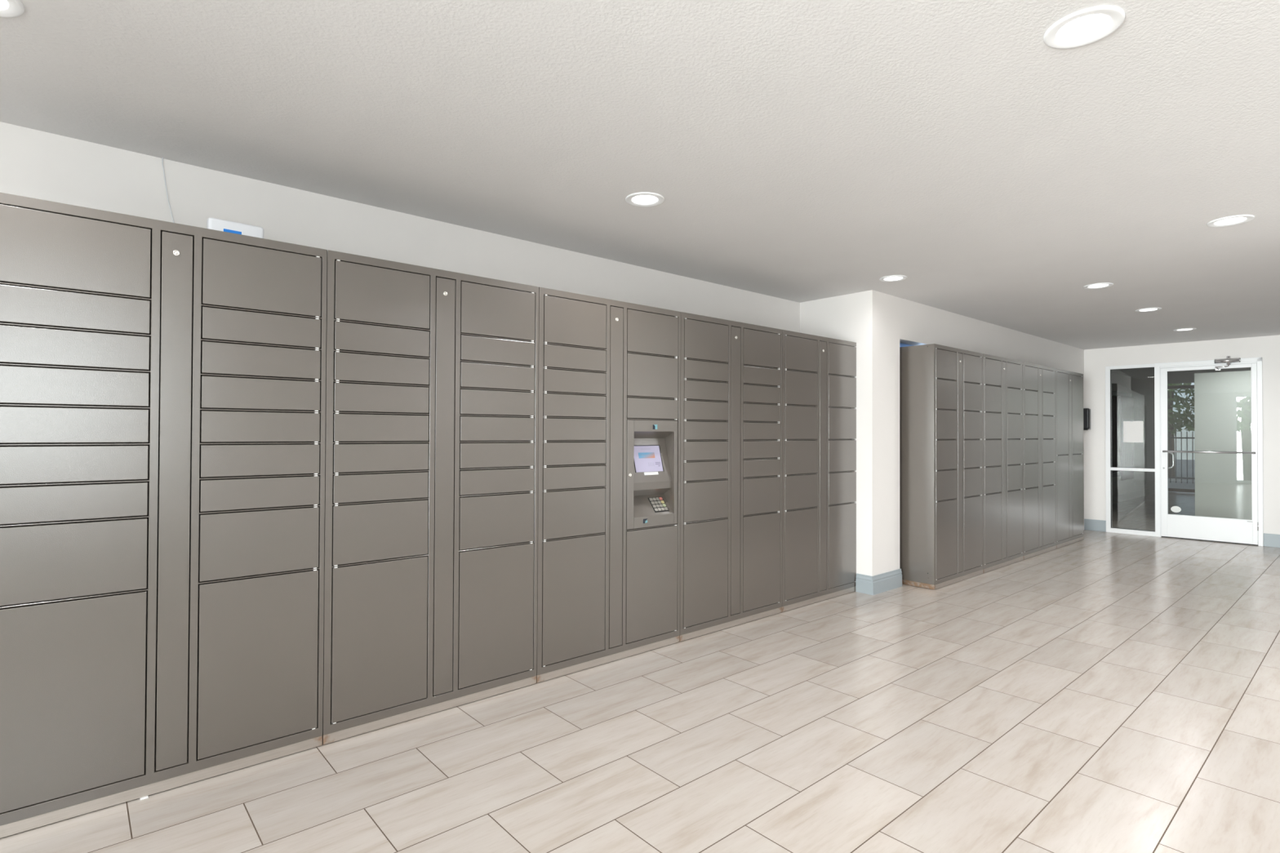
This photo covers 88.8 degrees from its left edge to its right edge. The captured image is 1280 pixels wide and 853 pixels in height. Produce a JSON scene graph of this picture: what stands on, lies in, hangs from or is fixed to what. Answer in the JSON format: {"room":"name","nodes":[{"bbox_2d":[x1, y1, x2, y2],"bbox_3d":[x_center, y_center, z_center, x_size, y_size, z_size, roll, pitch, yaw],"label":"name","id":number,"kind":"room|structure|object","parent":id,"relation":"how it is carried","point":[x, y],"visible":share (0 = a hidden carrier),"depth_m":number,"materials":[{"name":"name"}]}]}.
{"room":"parcel locker room","nodes":[
{"label":"parcel locker room","id":0,"kind":"room"},
{"bbox_2d":[0,121,799,332],"bbox_3d":[-1.563,0.091,3.334,7.840,2.488,0.120,1,-1,-41],"label":"wall","id":1,"kind":"structure","parent":0,"point":[37,164],"depth_m":3.26,"materials":[{"name":"paint"}]},
{"bbox_2d":[161,157,173,222],"bbox_3d":[-2.041,-0.926,2.835,0.060,0.468,0.006,1,-1,-41],"label":"wire","id":2,"kind":"object","parent":1,"relation":"attached to","point":[162,157],"visible":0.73,"depth_m":2.83,"materials":[{"name":"white plastic"}]},
{"bbox_2d":[0,0,1279,383],"bbox_3d":[5.442,-1.156,6.164,22.100,0.120,5.100,1,-1,-41],"label":"ceiling","id":3,"kind":"structure","parent":0,"point":[799,151],"depth_m":2.53,"materials":[{"name":"paint"}]},
{"bbox_2d":[0,0,24,17],"bbox_3d":[-1.796,-1.167,1.762,0.197,0.006,0.197,1,-1,-41],"label":"recessed light","id":4,"kind":"object","parent":3,"relation":"in","point":[8,8],"visible":1,"depth_m":1.82,"materials":[{"name":"white paint"}]},
{"bbox_2d":[0,0,8,8],"bbox_3d":[-1.796,-1.168,1.762,0.133,0.002,0.133,1,-1,-28],"label":"diffuser","id":5,"kind":"object","parent":4,"relation":"attached to","point":[3,3],"depth_m":1.81,"materials":[{"name":"white plastic"}]},
{"bbox_2d":[625,191,664,206],"bbox_3d":[0.025,-1.144,3.295,0.197,0.006,0.197,1,-1,-41],"label":"recessed light","id":6,"kind":"object","parent":3,"relation":"in","point":[642,198],"visible":1,"depth_m":3.29,"materials":[{"name":"white"}]},
{"bbox_2d":[631,195,657,204],"bbox_3d":[0.025,-1.144,3.295,0.133,0.002,0.133,1,-1,-28],"label":"diffuser","id":7,"kind":"object","parent":6,"relation":"attached to","point":[636,199],"depth_m":3.29,"materials":[{"name":"white plastic"}]},
{"bbox_2d":[879,275,906,281],"bbox_3d":[1.916,-1.119,4.941,0.197,0.006,0.197,1,-1,-41],"label":"recessed light","id":8,"kind":"object","parent":3,"relation":"in","point":[892,277],"visible":1,"depth_m":4.94,"materials":[{"name":"white plastic"}]},
{"bbox_2d":[884,276,902,280],"bbox_3d":[1.916,-1.119,4.941,0.133,0.002,0.133,1,-1,-28],"label":"diffuser","id":9,"kind":"object","parent":8,"relation":"attached to","point":[888,278],"depth_m":4.94,"materials":[{"name":"white plastic"}]},
{"bbox_2d":[1043,4,1125,48],"bbox_3d":[1.285,-1.154,1.893,0.197,0.006,0.197,1,-1,-41],"label":"recessed light","id":10,"kind":"object","parent":3,"relation":"in","point":[1083,27],"visible":1,"depth_m":1.89,"materials":[{"name":"white"}]},
{"bbox_2d":[1056,13,1111,41],"bbox_3d":[1.285,-1.154,1.893,0.133,0.002,0.133,1,-1,-28],"label":"diffuser","id":11,"kind":"object","parent":10,"relation":"attached to","point":[1083,27],"depth_m":1.89,"materials":[{"name":"white plastic"}]},
{"bbox_2d":[1083,282,1113,288],"bbox_3d":[3.620,-1.110,5.159,0.197,0.006,0.197,1,-1,-41],"label":"recessed light","id":12,"kind":"object","parent":3,"relation":"in","point":[1095,286],"visible":1,"depth_m":5.16,"materials":[{"name":"white plastic"}]},
{"bbox_2d":[1088,284,1107,287],"bbox_3d":[3.620,-1.111,5.159,0.133,0.002,0.133,1,-1,-28],"label":"diffuser","id":13,"kind":"object","parent":12,"relation":"attached to","point":[1096,285],"depth_m":5.16,"materials":[{"name":"white plastic"}]},
{"bbox_2d":[1135,307,1161,311],"bbox_3d":[4.773,-1.095,6.131,0.197,0.006,0.197,1,-1,-41],"label":"recessed light","id":14,"kind":"object","parent":3,"relation":"in","point":[1147,309],"visible":1,"depth_m":6.12,"materials":[{"name":"white plastic"}]},
{"bbox_2d":[1139,308,1157,311],"bbox_3d":[4.773,-1.096,6.131,0.133,0.002,0.133,0,-1,35],"label":"diffuser","id":15,"kind":"object","parent":14,"relation":"attached to","point":[1141,309],"depth_m":6.13,"materials":[{"name":"white plastic"}]},
{"bbox_2d":[1173,328,1196,331],"bbox_3d":[6.065,-1.078,7.270,0.197,0.006,0.197,1,-1,-41],"label":"recessed light","id":16,"kind":"object","parent":3,"relation":"in","point":[1181,329],"visible":1,"depth_m":7.25,"materials":[{"name":"white plastic"}]},
{"bbox_2d":[1206,214,1254,226],"bbox_3d":[3.243,-1.129,3.587,0.197,0.006,0.197,1,-1,-41],"label":"recessed light","id":17,"kind":"object","parent":3,"relation":"in","point":[1239,219],"visible":1,"depth_m":3.58,"materials":[{"name":"white"}]},
{"bbox_2d":[1214,217,1246,224],"bbox_3d":[3.243,-1.129,3.587,0.133,0.002,0.133,0,-1,35],"label":"diffuser","id":18,"kind":"object","parent":17,"relation":"attached to","point":[1233,220],"depth_m":3.58,"materials":[{"name":"white plastic"}]},
{"bbox_2d":[0,492,1279,852],"bbox_3d":[5.432,1.417,6.137,22.100,0.050,5.100,1,-1,-41],"label":"floor","id":19,"kind":"structure","parent":0,"point":[1103,691],"depth_m":2.73,"materials":[{"name":"beige tile"}]},
{"bbox_2d":[0,192,326,838],"bbox_3d":[-1.867,0.290,2.569,1.038,2.071,0.512,1,-1,-41],"label":"locker","id":20,"kind":"object","parent":19,"relation":"on","point":[162,384],"visible":1,"depth_m":2.35,"materials":[{"name":"silver metal"}]},
{"bbox_2d":[206,217,263,238],"bbox_3d":[-1.674,-0.794,2.706,0.202,0.102,0.041,1,-1,-43],"label":"router","id":21,"kind":"object","parent":20,"relation":"on","point":[215,224],"visible":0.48,"depth_m":2.69,"materials":[{"name":"white plastic"}]},
{"bbox_2d":[322,249,538,745],"bbox_3d":[-1.086,0.299,3.253,1.035,2.068,0.505,1,-1,-41],"label":"locker","id":22,"kind":"object","parent":19,"relation":"on","point":[431,527],"visible":0.99,"depth_m":3.01,"materials":[{"name":"silver metal"}]},
{"bbox_2d":[536,286,680,683],"bbox_3d":[-0.302,0.309,3.935,1.039,2.068,0.505,1,-1,-41],"label":"locker","id":23,"kind":"object","parent":19,"relation":"on","point":[609,386],"visible":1,"depth_m":3.71,"materials":[{"name":"silver metal"}]},
{"bbox_2d":[679,311,782,641],"bbox_3d":[0.485,0.319,4.620,1.043,2.068,0.505,1,-1,-41],"label":"locker","id":24,"kind":"object","parent":19,"relation":"on","point":[731,371],"visible":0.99,"depth_m":4.40,"materials":[{"name":"silver metal"}]},
{"bbox_2d":[782,329,856,612],"bbox_3d":[1.270,0.330,5.303,1.033,2.068,0.505,1,-1,-41],"label":"locker","id":25,"kind":"object","parent":19,"relation":"on","point":[819,392],"visible":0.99,"depth_m":5.08,"materials":[{"name":"silver metal"}]},
{"bbox_2d":[899,343,983,590],"bbox_3d":[2.688,0.343,6.001,1.005,2.068,0.505,1,-1,-41],"label":"locker","id":26,"kind":"object","parent":19,"relation":"on","point":[941,506],"visible":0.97,"depth_m":5.66,"materials":[{"name":"silver metal"}]},
{"bbox_2d":[982,353,1023,573],"bbox_3d":[3.454,0.353,6.668,1.022,2.068,0.505,1,-1,-41],"label":"locker","id":27,"kind":"object","parent":19,"relation":"on","point":[1002,378],"visible":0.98,"depth_m":6.45,"materials":[{"name":"silver metal"}]},
{"bbox_2d":[1022,361,1056,559],"bbox_3d":[4.223,0.363,7.337,1.015,2.068,0.505,1,-1,-41],"label":"locker","id":28,"kind":"object","parent":19,"relation":"on","point":[1039,400],"visible":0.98,"depth_m":7.13,"materials":[{"name":"silver metal"}]},
{"bbox_2d":[1055,368,1084,548],"bbox_3d":[4.994,0.373,8.008,1.024,2.068,0.505,1,-1,-41],"label":"locker","id":29,"kind":"object","parent":19,"relation":"on","point":[1068,384],"visible":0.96,"depth_m":7.81,"materials":[{"name":"silver metal"}]},
{"bbox_2d":[899,342,914,346],"bbox_3d":[3.595,0.247,7.251,4.173,2.300,0.420,1,-1,-41],"label":"wall","id":30,"kind":"structure","parent":0,"point":[901,344],"depth_m":6.11,"materials":[{"name":"blue paint"}]},
{"bbox_2d":[800,289,1084,576],"bbox_3d":[3.768,0.156,7.505,5.680,2.488,0.824,1,-1,-41],"label":"wall","id":31,"kind":"structure","parent":0,"point":[877,322],"depth_m":5.52,"materials":[{"name":"paint"}]},
{"bbox_2d":[855,568,902,595],"bbox_3d":[2.021,1.297,5.512,0.482,0.150,0.154,1,-1,-41],"label":"baseboard","id":32,"kind":"structure","parent":31,"relation":"attached to","point":[881,583],"depth_m":5.39,"materials":[{"name":"blue paint"}]},
{"bbox_2d":[1111,372,1155,495],"bbox_3d":[8.822,0.218,12.391,8.800,2.508,0.126,1,-1,-41],"label":"wall","id":33,"kind":"structure","parent":0,"point":[1142,391],"depth_m":13.95,"materials":[{"name":"paint"}]},
{"bbox_2d":[1111,391,1131,477],"bbox_3d":[9.531,0.151,12.986,1.550,1.660,0.080,1,-1,-41],"label":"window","id":34,"kind":"structure","parent":33,"relation":"in","point":[1116,460],"depth_m":12.84,"materials":[{"name":"black glass"}]},
{"bbox_2d":[1120,395,1133,480],"bbox_3d":[9.768,0.233,13.093,0.910,1.660,0.036,1,-1,-41],"label":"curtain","id":35,"kind":"object","parent":33,"relation":"hanging from","point":[1126,403],"visible":0.8,"depth_m":13.02,"materials":[{"name":"white fabric"}]},
{"bbox_2d":[1111,486,1155,503],"bbox_3d":[8.940,1.397,12.390,8.200,0.150,0.018,1,-1,-41],"label":"baseboard","id":36,"kind":"structure","parent":33,"relation":"attached to","point":[1136,494],"depth_m":13.39,"materials":[{"name":"paint"}]},
{"bbox_2d":[1084,334,1279,534],"bbox_3d":[7.243,0.175,7.975,0.120,2.488,3.050,1,-1,-44],"label":"wall","id":37,"kind":"structure","parent":0,"point":[1095,360],"depth_m":8.30,"materials":[{"name":"paint"}]},
{"bbox_2d":[1083,408,1091,430],"bbox_3d":[6.122,-0.100,8.975,0.088,0.300,0.114,1,-1,-44],"label":"card reader","id":38,"kind":"object","parent":37,"relation":"attached to","point":[1086,411],"visible":0.61,"depth_m":8.93,"materials":[{"name":"black plastic"}]},
{"bbox_2d":[1105,363,1160,537],"bbox_3d":[6.529,0.305,8.649,0.105,2.236,0.580,1,-1,-44],"label":"window","id":39,"kind":"structure","parent":37,"relation":"in","point":[1108,468],"depth_m":8.63,"materials":[{"name":"white paint"}]},
{"bbox_2d":[1123,420,1143,442],"bbox_3d":[6.526,0.064,8.638,0.001,0.292,0.213,1,-1,-44],"label":"paper notice","id":40,"kind":"object","parent":39,"relation":"attached to","point":[1133,431],"visible":1,"depth_m":8.64,"materials":[{"name":"white paper"}]},
{"bbox_2d":[1084,519,1279,547],"bbox_3d":[6.854,1.344,8.261,0.013,0.152,2.085,1,-1,-44],"label":"baseboard","id":41,"kind":"structure","parent":37,"relation":"attached to","point":[1269,540],"depth_m":8.83,"materials":[{"name":"blue paint"}]},
{"bbox_2d":[1154,355,1263,546],"bbox_3d":[7.019,0.284,8.091,0.185,2.269,1.012,1,-1,-44],"label":"door","id":42,"kind":"structure","parent":37,"relation":"in","point":[1233,531],"depth_m":7.98,"materials":[{"name":"white paint"}]},
{"bbox_2d":[1170,506,1181,512],"bbox_3d":[6.817,1.054,8.306,0.001,0.080,0.103,1,-1,-44],"label":"sticker","id":43,"kind":"object","parent":42,"relation":"attached to","point":[1175,508],"visible":1,"depth_m":8.30,"materials":[{"name":"white paper"}]},
{"bbox_2d":[1194,370,1251,519],"bbox_3d":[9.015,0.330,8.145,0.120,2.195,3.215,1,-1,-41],"label":"door glass","id":44,"kind":"structure","parent":0,"point":[1222,400],"depth_m":9.09,"materials":[{"name":"glass"}]},
{"bbox_3d":[14.204,0.243,12.816,0.120,2.508,3.650,1,-1,-41],"label":"wall","id":45,"kind":"structure","parent":0,"visible":0},
{"bbox_2d":[1167,385,1195,493],"bbox_3d":[12.572,0.276,14.693,0.080,2.430,1.324,1,-1,-41],"label":"window","id":46,"kind":"structure","parent":45,"relation":"in","point":[1175,386],"depth_m":14.89,"materials":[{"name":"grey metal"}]},
{"label":"outside","id":47,"kind":"structure","parent":0,"visible":0},
{"bbox_2d":[1168,459,1195,493],"bbox_3d":[6.745,1.490,9.731,70.000,0.050,30.000,1,-1,-41],"label":"ground","id":48,"kind":"structure","parent":47,"point":[1172,484],"depth_m":21.41,"materials":[{"name":"concrete"}]},
{"bbox_2d":[1167,382,1194,476],"bbox_3d":[16.622,-0.293,20.461,3.133,3.829,3.214,1,-1,-41],"label":"tree","id":49,"kind":"object","parent":48,"relation":"on","point":[1182,419],"visible":0.15,"depth_m":19.97,"materials":[{"name":"green plant"}]},
{"bbox_2d":[1168,431,1195,484],"bbox_3d":[15.030,0.843,17.739,0.030,1.420,6.000,1,-1,-41],"label":"iron fence","id":50,"kind":"object","parent":48,"relation":"on","point":[1170,437],"visible":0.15,"depth_m":17.92,"materials":[{"name":"black metal"}]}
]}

